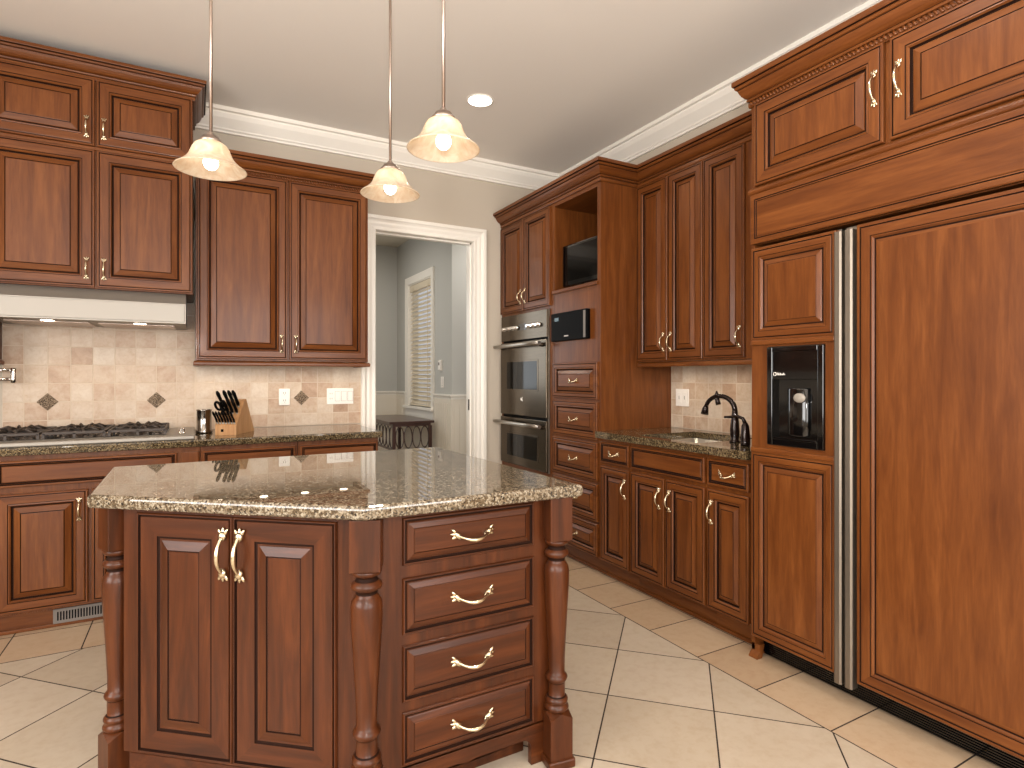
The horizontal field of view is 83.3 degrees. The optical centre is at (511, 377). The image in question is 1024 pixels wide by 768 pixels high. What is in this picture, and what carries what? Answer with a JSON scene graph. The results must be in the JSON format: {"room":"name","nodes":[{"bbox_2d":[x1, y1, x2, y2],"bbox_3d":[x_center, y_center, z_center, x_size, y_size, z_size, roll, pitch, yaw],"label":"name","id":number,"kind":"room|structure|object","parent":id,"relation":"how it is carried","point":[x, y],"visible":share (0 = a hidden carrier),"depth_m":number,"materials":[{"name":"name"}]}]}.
{"room":"kitchen","nodes":[
{"label":"kitchen","id":0,"kind":"room"},
{"bbox_2d":[0,128,534,463],"bbox_3d":[-1.980,-0.253,3.887,5.720,3.045,0.120,0,0,-29],"label":"wall","id":1,"kind":"structure","parent":0,"point":[444,198],"depth_m":4.65,"materials":[{"name":"beige paint"}]},
{"bbox_2d":[0,322,4,364],"bbox_3d":[-3.247,-0.681,2.893,0.988,1.217,0.396,0,0,-29],"label":"upper cabinet","id":2,"kind":"object","parent":1,"relation":"attached to","point":[2,362],"visible":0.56,"depth_m":3.28,"materials":[{"name":"brown wood"}]},
{"bbox_2d":[0,368,16,382],"bbox_3d":[-2.950,-0.012,3.222,0.315,0.084,0.074,0,0,-18],"label":"pot filler","id":3,"kind":"object","parent":1,"relation":"attached to","point":[13,371],"visible":1,"depth_m":3.23,"materials":[{"name":"silver metal"}]},
{"bbox_2d":[0,60,192,302],"bbox_3d":[-2.379,-1.060,3.309,0.955,1.150,0.506,0,0,-29],"label":"upper cabinet","id":4,"kind":"object","parent":1,"relation":"attached to","point":[93,196],"visible":0.99,"depth_m":3.12,"materials":[{"name":"brown wood"}]},
{"bbox_2d":[0,283,186,329],"bbox_3d":[-2.383,-0.393,3.301,0.900,0.181,0.489,0,0,-29],"label":"range hood","id":5,"kind":"object","parent":4,"relation":"attached to","point":[19,304],"visible":1,"depth_m":3.12,"materials":[{"name":"white metal"}]},
{"bbox_2d":[0,36,206,129],"bbox_3d":[-2.376,-1.667,3.304,1.095,0.105,0.520,0,0,-29],"label":"crown molding","id":6,"kind":"structure","parent":4,"relation":"attached to","point":[13,50],"depth_m":3.13,"materials":[{"name":"brown wood"}]},
{"bbox_2d":[2,304,360,429],"bbox_3d":[-2.015,-0.070,3.793,2.058,0.820,0.005,0,0,-29],"label":"backsplash","id":7,"kind":"structure","parent":1,"relation":"attached to","point":[66,375],"depth_m":3.62,"materials":[{"name":"beige tile"}]},
{"bbox_2d":[279,389,289,404],"bbox_3d":[-1.589,0.136,4.021,0.072,0.116,0.011,0,0,-29],"label":"electrical outlet","id":8,"kind":"object","parent":7,"relation":"attached to","point":[284,394],"visible":1,"depth_m":4.02,"materials":[{"name":"white plastic"}]},
{"bbox_2d":[327,388,352,403],"bbox_3d":[-1.254,0.136,4.205,0.190,0.116,0.012,0,0,-29],"label":"light switch","id":9,"kind":"object","parent":7,"relation":"attached to","point":[334,395],"visible":1,"depth_m":4.20,"materials":[{"name":"white plastic"}]},
{"bbox_2d":[329,392,332,400],"bbox_3d":[-1.310,0.136,4.170,0.034,0.068,0.003,0,0,-29],"label":"receptacle","id":10,"kind":"object","parent":9,"relation":"attached to","point":[330,393],"depth_m":4.17,"materials":[{"name":"white plastic"}]},
{"bbox_2d":[193,175,369,367],"bbox_3d":[-1.518,-0.681,3.845,1.068,1.217,0.396,0,0,-29],"label":"upper cabinet","id":11,"kind":"object","parent":1,"relation":"attached to","point":[282,265],"visible":1,"depth_m":3.68,"materials":[{"name":"brown wood"}]},
{"bbox_2d":[229,149,374,191],"bbox_3d":[-1.476,-1.323,3.855,1.129,0.115,0.427,0,0,-29],"label":"crown molding","id":12,"kind":"structure","parent":11,"relation":"attached to","point":[259,165],"depth_m":3.71,"materials":[{"name":"brown wood"}]},
{"bbox_2d":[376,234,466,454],"bbox_3d":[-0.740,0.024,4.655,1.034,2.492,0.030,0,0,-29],"label":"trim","id":13,"kind":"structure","parent":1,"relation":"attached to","point":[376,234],"depth_m":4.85,"materials":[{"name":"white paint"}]},
{"bbox_2d":[360,214,486,459],"bbox_3d":[-0.704,0.070,4.590,0.850,2.400,0.122,0,0,-29],"label":"door frame","id":14,"kind":"structure","parent":1,"relation":"in","point":[469,244],"depth_m":4.76,"materials":[{"name":"white paint"}]},
{"bbox_2d":[376,245,396,390],"bbox_3d":[-3.001,-0.210,6.715,3.620,2.960,0.120,0,0,-29],"label":"wall","id":15,"kind":"structure","parent":0,"point":[386,256],"depth_m":7.41,"materials":[{"name":"grey paint"}]},
{"bbox_2d":[376,391,465,399],"bbox_3d":[-1.659,0.200,6.330,5.600,0.050,1.850,0,0,-29],"label":"trim","id":16,"kind":"structure","parent":15,"relation":"attached to","point":[440,396],"depth_m":6.16,"materials":[{"name":"white paint"}]},
{"bbox_2d":[376,235,408,246],"bbox_3d":[-1.211,-1.760,6.137,6.200,0.140,3.080,0,0,-29],"label":"ceiling","id":17,"kind":"structure","parent":0,"point":[381,240],"depth_m":7.11,"materials":[{"name":"beige paint"}]},
{"bbox_2d":[397,239,462,407],"bbox_3d":[-1.001,-0.210,6.710,0.120,2.960,1.820,0,0,-29],"label":"wall","id":18,"kind":"structure","parent":0,"point":[414,256],"depth_m":6.13,"materials":[{"name":"grey paint"}]},
{"bbox_2d":[402,266,434,419],"bbox_3d":[-1.047,-0.378,6.741,0.170,1.675,0.980,0,0,-29],"label":"window","id":19,"kind":"structure","parent":18,"relation":"in","point":[417,411],"depth_m":7.03,"materials":[{"name":"white paint"}]},
{"bbox_2d":[410,278,430,406],"bbox_3d":[-1.050,-0.391,6.740,0.057,1.450,0.750,0,0,-29],"label":"window blind","id":20,"kind":"object","parent":19,"relation":"attached to","point":[424,284],"visible":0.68,"depth_m":6.74,"materials":[{"name":"beige wood"}]},
{"bbox_2d":[438,360,441,370],"bbox_3d":[-0.766,-0.130,6.131,0.028,0.120,0.075,0,0,-29],"label":"thermostat","id":21,"kind":"object","parent":18,"relation":"attached to","point":[439,361],"visible":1,"depth_m":6.11,"materials":[{"name":"white plastic"}]},
{"bbox_2d":[441,377,443,387],"bbox_3d":[-0.740,0.050,6.099,0.012,0.116,0.072,0,0,-29],"label":"light switch","id":22,"kind":"object","parent":18,"relation":"attached to","point":[442,378],"visible":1,"depth_m":6.08,"materials":[{"name":"white plastic"}]},
{"bbox_2d":[0,0,868,173],"bbox_3d":[0.637,-1.825,1.207,7.720,0.100,7.340,0,0,-29],"label":"ceiling","id":23,"kind":"structure","parent":0,"point":[566,80],"depth_m":3.13,"materials":[{"name":"white paint"}]},
{"bbox_2d":[172,0,246,180],"bbox_3d":[-1.071,-1.255,2.048,0.236,1.038,0.236,0,0,-29],"label":"pendant lamp","id":24,"kind":"object","parent":23,"relation":"hanging from","point":[208,158],"visible":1,"depth_m":2.04,"materials":[{"name":"white glass"}]},
{"bbox_2d":[360,0,419,202],"bbox_3d":[-0.490,-1.255,2.321,0.236,1.038,0.236,0,0,-29],"label":"pendant lamp","id":25,"kind":"object","parent":23,"relation":"hanging from","point":[389,184],"visible":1,"depth_m":2.32,"materials":[{"name":"white glass"}]},
{"bbox_2d":[406,0,479,162],"bbox_3d":[-0.222,-1.255,1.864,0.236,1.038,0.236,0,0,-29],"label":"pendant lamp","id":26,"kind":"object","parent":23,"relation":"hanging from","point":[442,139],"visible":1,"depth_m":1.86,"materials":[{"name":"white glass"}]},
{"bbox_2d":[466,94,493,106],"bbox_3d":[-0.205,-1.772,3.689,0.176,0.006,0.176,0,0,-29],"label":"recessed light","id":27,"kind":"object","parent":23,"relation":"in","point":[476,100],"visible":1,"depth_m":3.69,"materials":[{"name":"white paint"}]},
{"bbox_2d":[463,245,465,393],"bbox_3d":[0.329,-0.210,6.471,1.980,2.960,0.120,0,0,-29],"label":"wall","id":28,"kind":"structure","parent":0,"point":[464,246],"depth_m":5.95,"materials":[{"name":"grey paint"}]},
{"bbox_2d":[376,395,465,454],"bbox_3d":[-1.671,0.725,6.656,5.812,1.050,1.624,0,0,-1],"label":"trim","id":29,"kind":"structure","parent":28,"relation":"attached to","point":[449,425],"depth_m":6.17,"materials":[{"name":"beige paint"}]},
{"bbox_2d":[0,556,1000,767],"bbox_3d":[-0.192,1.271,2.836,8.000,0.002,11.154,0,0,-29],"label":"floor","id":30,"kind":"structure","parent":0,"point":[650,683],"depth_m":2.24,"materials":[{"name":"beige tile"}]},
{"bbox_2d":[0,447,199,635],"bbox_3d":[-2.316,0.827,3.227,0.995,0.886,0.702,0,0,-29],"label":"base cabinet","id":31,"kind":"object","parent":30,"relation":"on","point":[51,558],"visible":0.44,"depth_m":2.88,"materials":[{"name":"brown wood"}]},
{"bbox_2d":[53,602,102,623],"bbox_3d":[-2.232,1.215,2.975,0.220,0.074,0.009,0,0,-29],"label":"air vent","id":32,"kind":"object","parent":31,"relation":"attached to","point":[93,610],"visible":0.85,"depth_m":2.97,"materials":[{"name":"grey metal"}]},
{"bbox_2d":[200,442,296,461],"bbox_3d":[-1.655,0.827,3.591,0.512,0.886,0.702,0,0,-29],"label":"base cabinet","id":33,"kind":"object","parent":30,"relation":"on","point":[263,450],"visible":0.02,"depth_m":3.31,"materials":[{"name":"brown wood"}]},
{"bbox_2d":[98,497,574,767],"bbox_3d":[-0.657,0.830,2.050,1.373,0.880,1.148,0,0,-29],"label":"kitchen island","id":34,"kind":"object","parent":30,"relation":"on","point":[430,640],"visible":0.95,"depth_m":1.71,"materials":[{"name":"brown wood"}]},
{"bbox_2d":[87,447,582,520],"bbox_3d":[-0.668,0.369,2.067,1.392,0.040,1.195,0,0,-29],"label":"island countertop","id":35,"kind":"structure","parent":34,"relation":"on","point":[381,484],"depth_m":1.84,"materials":[{"name":"stone"}]},
{"bbox_2d":[297,438,377,455],"bbox_3d":[-1.214,0.827,3.834,0.489,0.886,0.702,0,0,-29],"label":"base cabinet","id":36,"kind":"object","parent":30,"relation":"on","point":[361,444],"visible":0.02,"depth_m":3.56,"materials":[{"name":"brown wood"}]},
{"bbox_2d":[500,205,551,476],"bbox_3d":[0.344,-0.010,4.653,0.666,2.560,0.776,0,0,-29],"label":"tall cabinet","id":37,"kind":"object","parent":30,"relation":"on","point":[525,244],"visible":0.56,"depth_m":4.46,"materials":[{"name":"brown wood"}]},
{"bbox_2d":[493,309,549,473],"bbox_3d":[0.295,0.102,4.619,0.644,1.205,0.723,0,0,-29],"label":"double oven","id":38,"kind":"object","parent":37,"relation":"in","point":[525,350],"visible":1,"depth_m":4.43,"materials":[{"name":"silver metal"}]},
{"bbox_2d":[552,181,670,574],"bbox_3d":[0.671,-0.010,4.062,0.664,2.560,0.571,0,0,-29],"label":"tall cabinet","id":39,"kind":"object","parent":30,"relation":"on","point":[598,384],"visible":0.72,"depth_m":3.81,"materials":[{"name":"brown wood"}]},
{"bbox_2d":[551,308,589,341],"bbox_3d":[0.395,-0.354,3.952,0.034,0.198,0.430,0,0,-29],"label":"intercom","id":40,"kind":"object","parent":39,"relation":"attached to","point":[570,325],"visible":1,"depth_m":3.92,"materials":[{"name":"black"}]},
{"bbox_2d":[563,236,596,286],"bbox_3d":[0.490,-0.784,3.998,0.100,0.325,0.420,0,0,-31],"label":"television","id":41,"kind":"object","parent":39,"relation":"in","point":[579,258],"visible":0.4,"depth_m":3.98,"materials":[{"name":"black"}]},
{"bbox_2d":[600,439,639,589],"bbox_3d":[0.880,0.827,3.680,0.666,0.886,0.297,0,0,-29],"label":"base cabinet","id":42,"kind":"object","parent":30,"relation":"on","point":[615,456],"visible":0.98,"depth_m":3.53,"materials":[{"name":"brown wood"}]},
{"bbox_2d":[631,443,716,626],"bbox_3d":[1.092,0.827,3.295,0.666,0.886,0.581,0,0,-29],"label":"base cabinet","id":43,"kind":"object","parent":30,"relation":"on","point":[669,487],"visible":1,"depth_m":3.12,"materials":[{"name":"brown wood"}]},
{"bbox_2d":[595,427,751,459],"bbox_3d":[1.090,0.361,3.311,0.654,0.040,1.144,0,0,-29],"label":"countertop","id":44,"kind":"structure","parent":43,"relation":"on","point":[662,437],"depth_m":3.31,"materials":[{"name":"brown stone"}]},
{"bbox_2d":[672,438,719,442],"bbox_3d":[1.062,0.456,3.316,0.480,0.148,0.495,0,0,-29],"label":"undermount sink","id":45,"kind":"object","parent":44,"relation":"in","point":[696,440],"visible":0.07,"depth_m":3.59,"materials":[{"name":"silver metal"}]},
{"bbox_2d":[701,391,739,442],"bbox_3d":[1.124,0.206,3.113,0.055,0.268,0.230,0,0,-38],"label":"bar faucet","id":46,"kind":"object","parent":44,"relation":"on","point":[734,425],"visible":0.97,"depth_m":3.04,"materials":[{"name":"black metal"}]},
{"bbox_2d":[724,415,749,445],"bbox_3d":[1.140,0.264,2.915,0.048,0.153,0.144,0,0,-29],"label":"handle","id":47,"kind":"object","parent":44,"relation":"on","point":[745,431],"visible":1,"depth_m":2.86,"materials":[{"name":"black metal"}]},
{"bbox_2d":[705,455,751,643],"bbox_3d":[1.297,0.827,2.922,0.666,0.886,0.268,0,0,-29],"label":"base cabinet","id":48,"kind":"object","parent":30,"relation":"on","point":[728,510],"visible":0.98,"depth_m":2.78,"materials":[{"name":"brown wood"}]},
{"bbox_2d":[748,0,1023,659],"bbox_3d":[1.664,-0.010,2.219,0.701,2.560,1.282,0,0,-29],"label":"tall cabinet","id":49,"kind":"object","parent":30,"relation":"on","point":[931,115],"visible":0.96,"depth_m":2.07,"materials":[{"name":"brown wood"}]},
{"bbox_2d":[493,0,967,228],"bbox_3d":[1.077,-1.302,3.284,0.709,0.135,3.879,0,0,-29],"label":"crown molding","id":50,"kind":"structure","parent":49,"relation":"attached to","point":[886,19],"depth_m":2.60,"materials":[{"name":"brown wood"}]},
{"bbox_2d":[751,187,1023,767],"bbox_3d":[1.649,0.334,2.213,0.642,1.852,1.250,0,0,-29],"label":"refrigerator","id":51,"kind":"object","parent":30,"relation":"on","point":[887,449],"visible":1,"depth_m":2.06,"materials":[{"name":"brown wood"}]},
{"bbox_3d":[-3.175,0.827,2.754,0.955,0.886,0.702,0,0,-29],"label":"base cabinet","id":52,"kind":"object","parent":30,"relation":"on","visible":0},
{"bbox_2d":[0,424,381,456],"bbox_3d":[-2.294,0.361,3.248,2.975,0.040,0.694,0,0,-29],"label":"countertop","id":53,"kind":"structure","parent":52,"relation":"on","point":[260,435],"depth_m":3.31,"materials":[{"name":"brown stone"}]},
{"bbox_2d":[0,421,194,447],"bbox_3d":[-2.340,0.303,3.192,1.020,0.076,0.620,0,0,-29],"label":"gas cooktop","id":54,"kind":"object","parent":53,"relation":"in","point":[99,433],"visible":1,"depth_m":3.09,"materials":[{"name":"grey metal"}]},
{"bbox_2d":[195,409,212,433],"bbox_3d":[-1.895,0.268,3.546,0.094,0.146,0.094,0,0,-29],"label":"metal canister","id":55,"kind":"object","parent":53,"relation":"on","point":[203,416],"visible":1,"depth_m":3.51,"materials":[{"name":"silver metal"}]},
{"bbox_2d":[215,399,253,434],"bbox_3d":[-1.699,0.236,3.537,0.124,0.208,0.246,0,0,-1],"label":"knife block","id":56,"kind":"object","parent":53,"relation":"on","point":[243,420],"visible":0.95,"depth_m":3.47,"materials":[{"name":"brown wood"}]},
{"bbox_2d":[212,411,218,423],"bbox_3d":[-1.749,0.245,3.399,0.017,0.096,0.079,0,0,-2],"label":"kitchen knife","id":57,"kind":"object","parent":56,"relation":"in","point":[213,413],"visible":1,"depth_m":3.39,"materials":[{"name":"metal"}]},
{"bbox_2d":[215,411,220,423],"bbox_3d":[-1.732,0.245,3.400,0.017,0.096,0.079,0,0,-2],"label":"kitchen knife","id":58,"kind":"object","parent":56,"relation":"in","point":[216,413],"visible":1,"depth_m":3.38,"materials":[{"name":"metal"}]},
{"bbox_2d":[216,391,223,406],"bbox_3d":[-1.747,0.142,3.454,0.028,0.126,0.102,0,0,-2],"label":"sharpening steel","id":59,"kind":"object","parent":56,"relation":"in","point":[217,392],"visible":0.53,"depth_m":3.42,"materials":[{"name":"black"}]},
{"bbox_2d":[214,401,227,413],"bbox_3d":[-1.737,0.189,3.437,0.076,0.101,0.083,0,0,-29],"label":"scissors","id":60,"kind":"object","parent":56,"relation":"in","point":[221,408],"visible":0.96,"depth_m":3.43,"materials":[{"name":"black plastic"}]},
{"bbox_2d":[222,400,228,411],"bbox_3d":[-1.707,0.184,3.439,0.025,0.106,0.086,0,0,-2],"label":"kitchen knife","id":61,"kind":"object","parent":56,"relation":"in","point":[223,401],"visible":0.69,"depth_m":3.42,"materials":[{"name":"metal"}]},
{"bbox_2d":[222,390,229,400],"bbox_3d":[-1.713,0.136,3.462,0.028,0.122,0.099,0,0,-2],"label":"kitchen knife","id":62,"kind":"object","parent":56,"relation":"in","point":[224,393],"visible":0.47,"depth_m":3.43,"materials":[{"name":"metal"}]},
{"bbox_2d":[226,411,232,423],"bbox_3d":[-1.665,0.245,3.401,0.017,0.096,0.079,0,0,-2],"label":"kitchen knife","id":63,"kind":"object","parent":56,"relation":"in","point":[227,412],"visible":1,"depth_m":3.39,"materials":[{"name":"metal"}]},
{"bbox_2d":[226,399,233,413],"bbox_3d":[-1.681,0.182,3.438,0.025,0.110,0.090,0,0,-2],"label":"kitchen knife","id":64,"kind":"object","parent":56,"relation":"in","point":[227,400],"visible":0.87,"depth_m":3.42,"materials":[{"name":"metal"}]},
{"bbox_2d":[227,390,233,405],"bbox_3d":[-1.685,0.136,3.463,0.028,0.122,0.099,0,0,-2],"label":"kitchen knife","id":65,"kind":"object","parent":56,"relation":"in","point":[229,393],"visible":0.53,"depth_m":3.43,"materials":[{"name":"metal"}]},
{"bbox_2d":[229,411,235,423],"bbox_3d":[-1.648,0.245,3.401,0.017,0.096,0.079,0,0,-2],"label":"kitchen knife","id":66,"kind":"object","parent":56,"relation":"in","point":[230,412],"visible":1,"depth_m":3.38,"materials":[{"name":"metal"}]},
{"bbox_2d":[231,399,237,413],"bbox_3d":[-1.654,0.182,3.438,0.025,0.110,0.090,0,0,-2],"label":"kitchen knife","id":67,"kind":"object","parent":56,"relation":"in","point":[232,400],"visible":1,"depth_m":3.42,"materials":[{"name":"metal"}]},
{"bbox_2d":[231,390,239,407],"bbox_3d":[-1.659,0.136,3.463,0.028,0.122,0.099,0,0,-2],"label":"kitchen knife","id":68,"kind":"object","parent":56,"relation":"in","point":[233,392],"visible":1,"depth_m":3.45,"materials":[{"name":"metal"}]},
{"bbox_2d":[628,103,856,432],"bbox_3d":[2.214,-0.253,2.075,0.120,3.045,7.100,0,0,-29],"label":"wall","id":69,"kind":"structure","parent":0,"point":[743,109],"depth_m":3.78,"materials":[{"name":"beige paint"}]},
{"bbox_2d":[195,0,881,189],"bbox_3d":[-0.239,-1.702,0.725,5.480,0.145,7.100,0,0,-29],"label":"trim","id":70,"kind":"structure","parent":69,"relation":"attached to","point":[722,99],"depth_m":4.04,"materials":[{"name":"white paint"}]},
{"bbox_2d":[637,161,706,366],"bbox_3d":[1.081,-0.679,3.636,0.356,1.222,0.569,0,0,-29],"label":"upper cabinet","id":71,"kind":"object","parent":69,"relation":"attached to","point":[670,207],"visible":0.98,"depth_m":3.53,"materials":[{"name":"brown wood"}]},
{"bbox_2d":[671,365,751,434],"bbox_3d":[1.374,0.120,3.467,0.003,0.440,1.148,0,0,-29],"label":"backsplash","id":72,"kind":"structure","parent":69,"relation":"attached to","point":[734,381],"depth_m":3.66,"materials":[{"name":"beige tile"}]},
{"bbox_2d":[676,389,688,406],"bbox_3d":[1.144,0.135,3.870,0.011,0.116,0.116,0,0,-29],"label":"light switch","id":73,"kind":"object","parent":72,"relation":"attached to","point":[682,395],"visible":1,"depth_m":3.86,"materials":[{"name":"white plastic"}]},
{"bbox_2d":[677,392,680,402],"bbox_3d":[1.129,0.135,3.889,0.003,0.068,0.034,0,0,-29],"label":"receptacle","id":74,"kind":"object","parent":73,"relation":"attached to","point":[678,393],"depth_m":3.89,"materials":[{"name":"white plastic"}]},
{"bbox_2d":[683,393,685,402],"bbox_3d":[1.152,0.135,3.847,0.003,0.068,0.034,0,0,-29],"label":"receptacle","id":75,"kind":"object","parent":73,"relation":"attached to","point":[684,394],"depth_m":3.85,"materials":[{"name":"white plastic"}]},
{"bbox_2d":[703,140,751,365],"bbox_3d":[1.357,-0.679,3.134,0.356,1.222,0.575,0,0,-29],"label":"upper cabinet","id":76,"kind":"object","parent":69,"relation":"attached to","point":[727,175],"visible":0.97,"depth_m":3.16,"materials":[{"name":"brown wood"}]},
{"bbox_3d":[-1.211,1.271,6.137,6.200,0.003,3.080,0,0,-29],"label":"floor","id":77,"kind":"structure","parent":0,"visible":0},
{"bbox_2d":[376,414,433,449],"bbox_3d":[-1.324,0.865,6.566,0.495,0.810,1.140,0,0,-29],"label":"console table","id":78,"kind":"object","parent":77,"relation":"on","point":[399,420],"visible":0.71,"depth_m":6.17,"materials":[{"name":"brown wood"}]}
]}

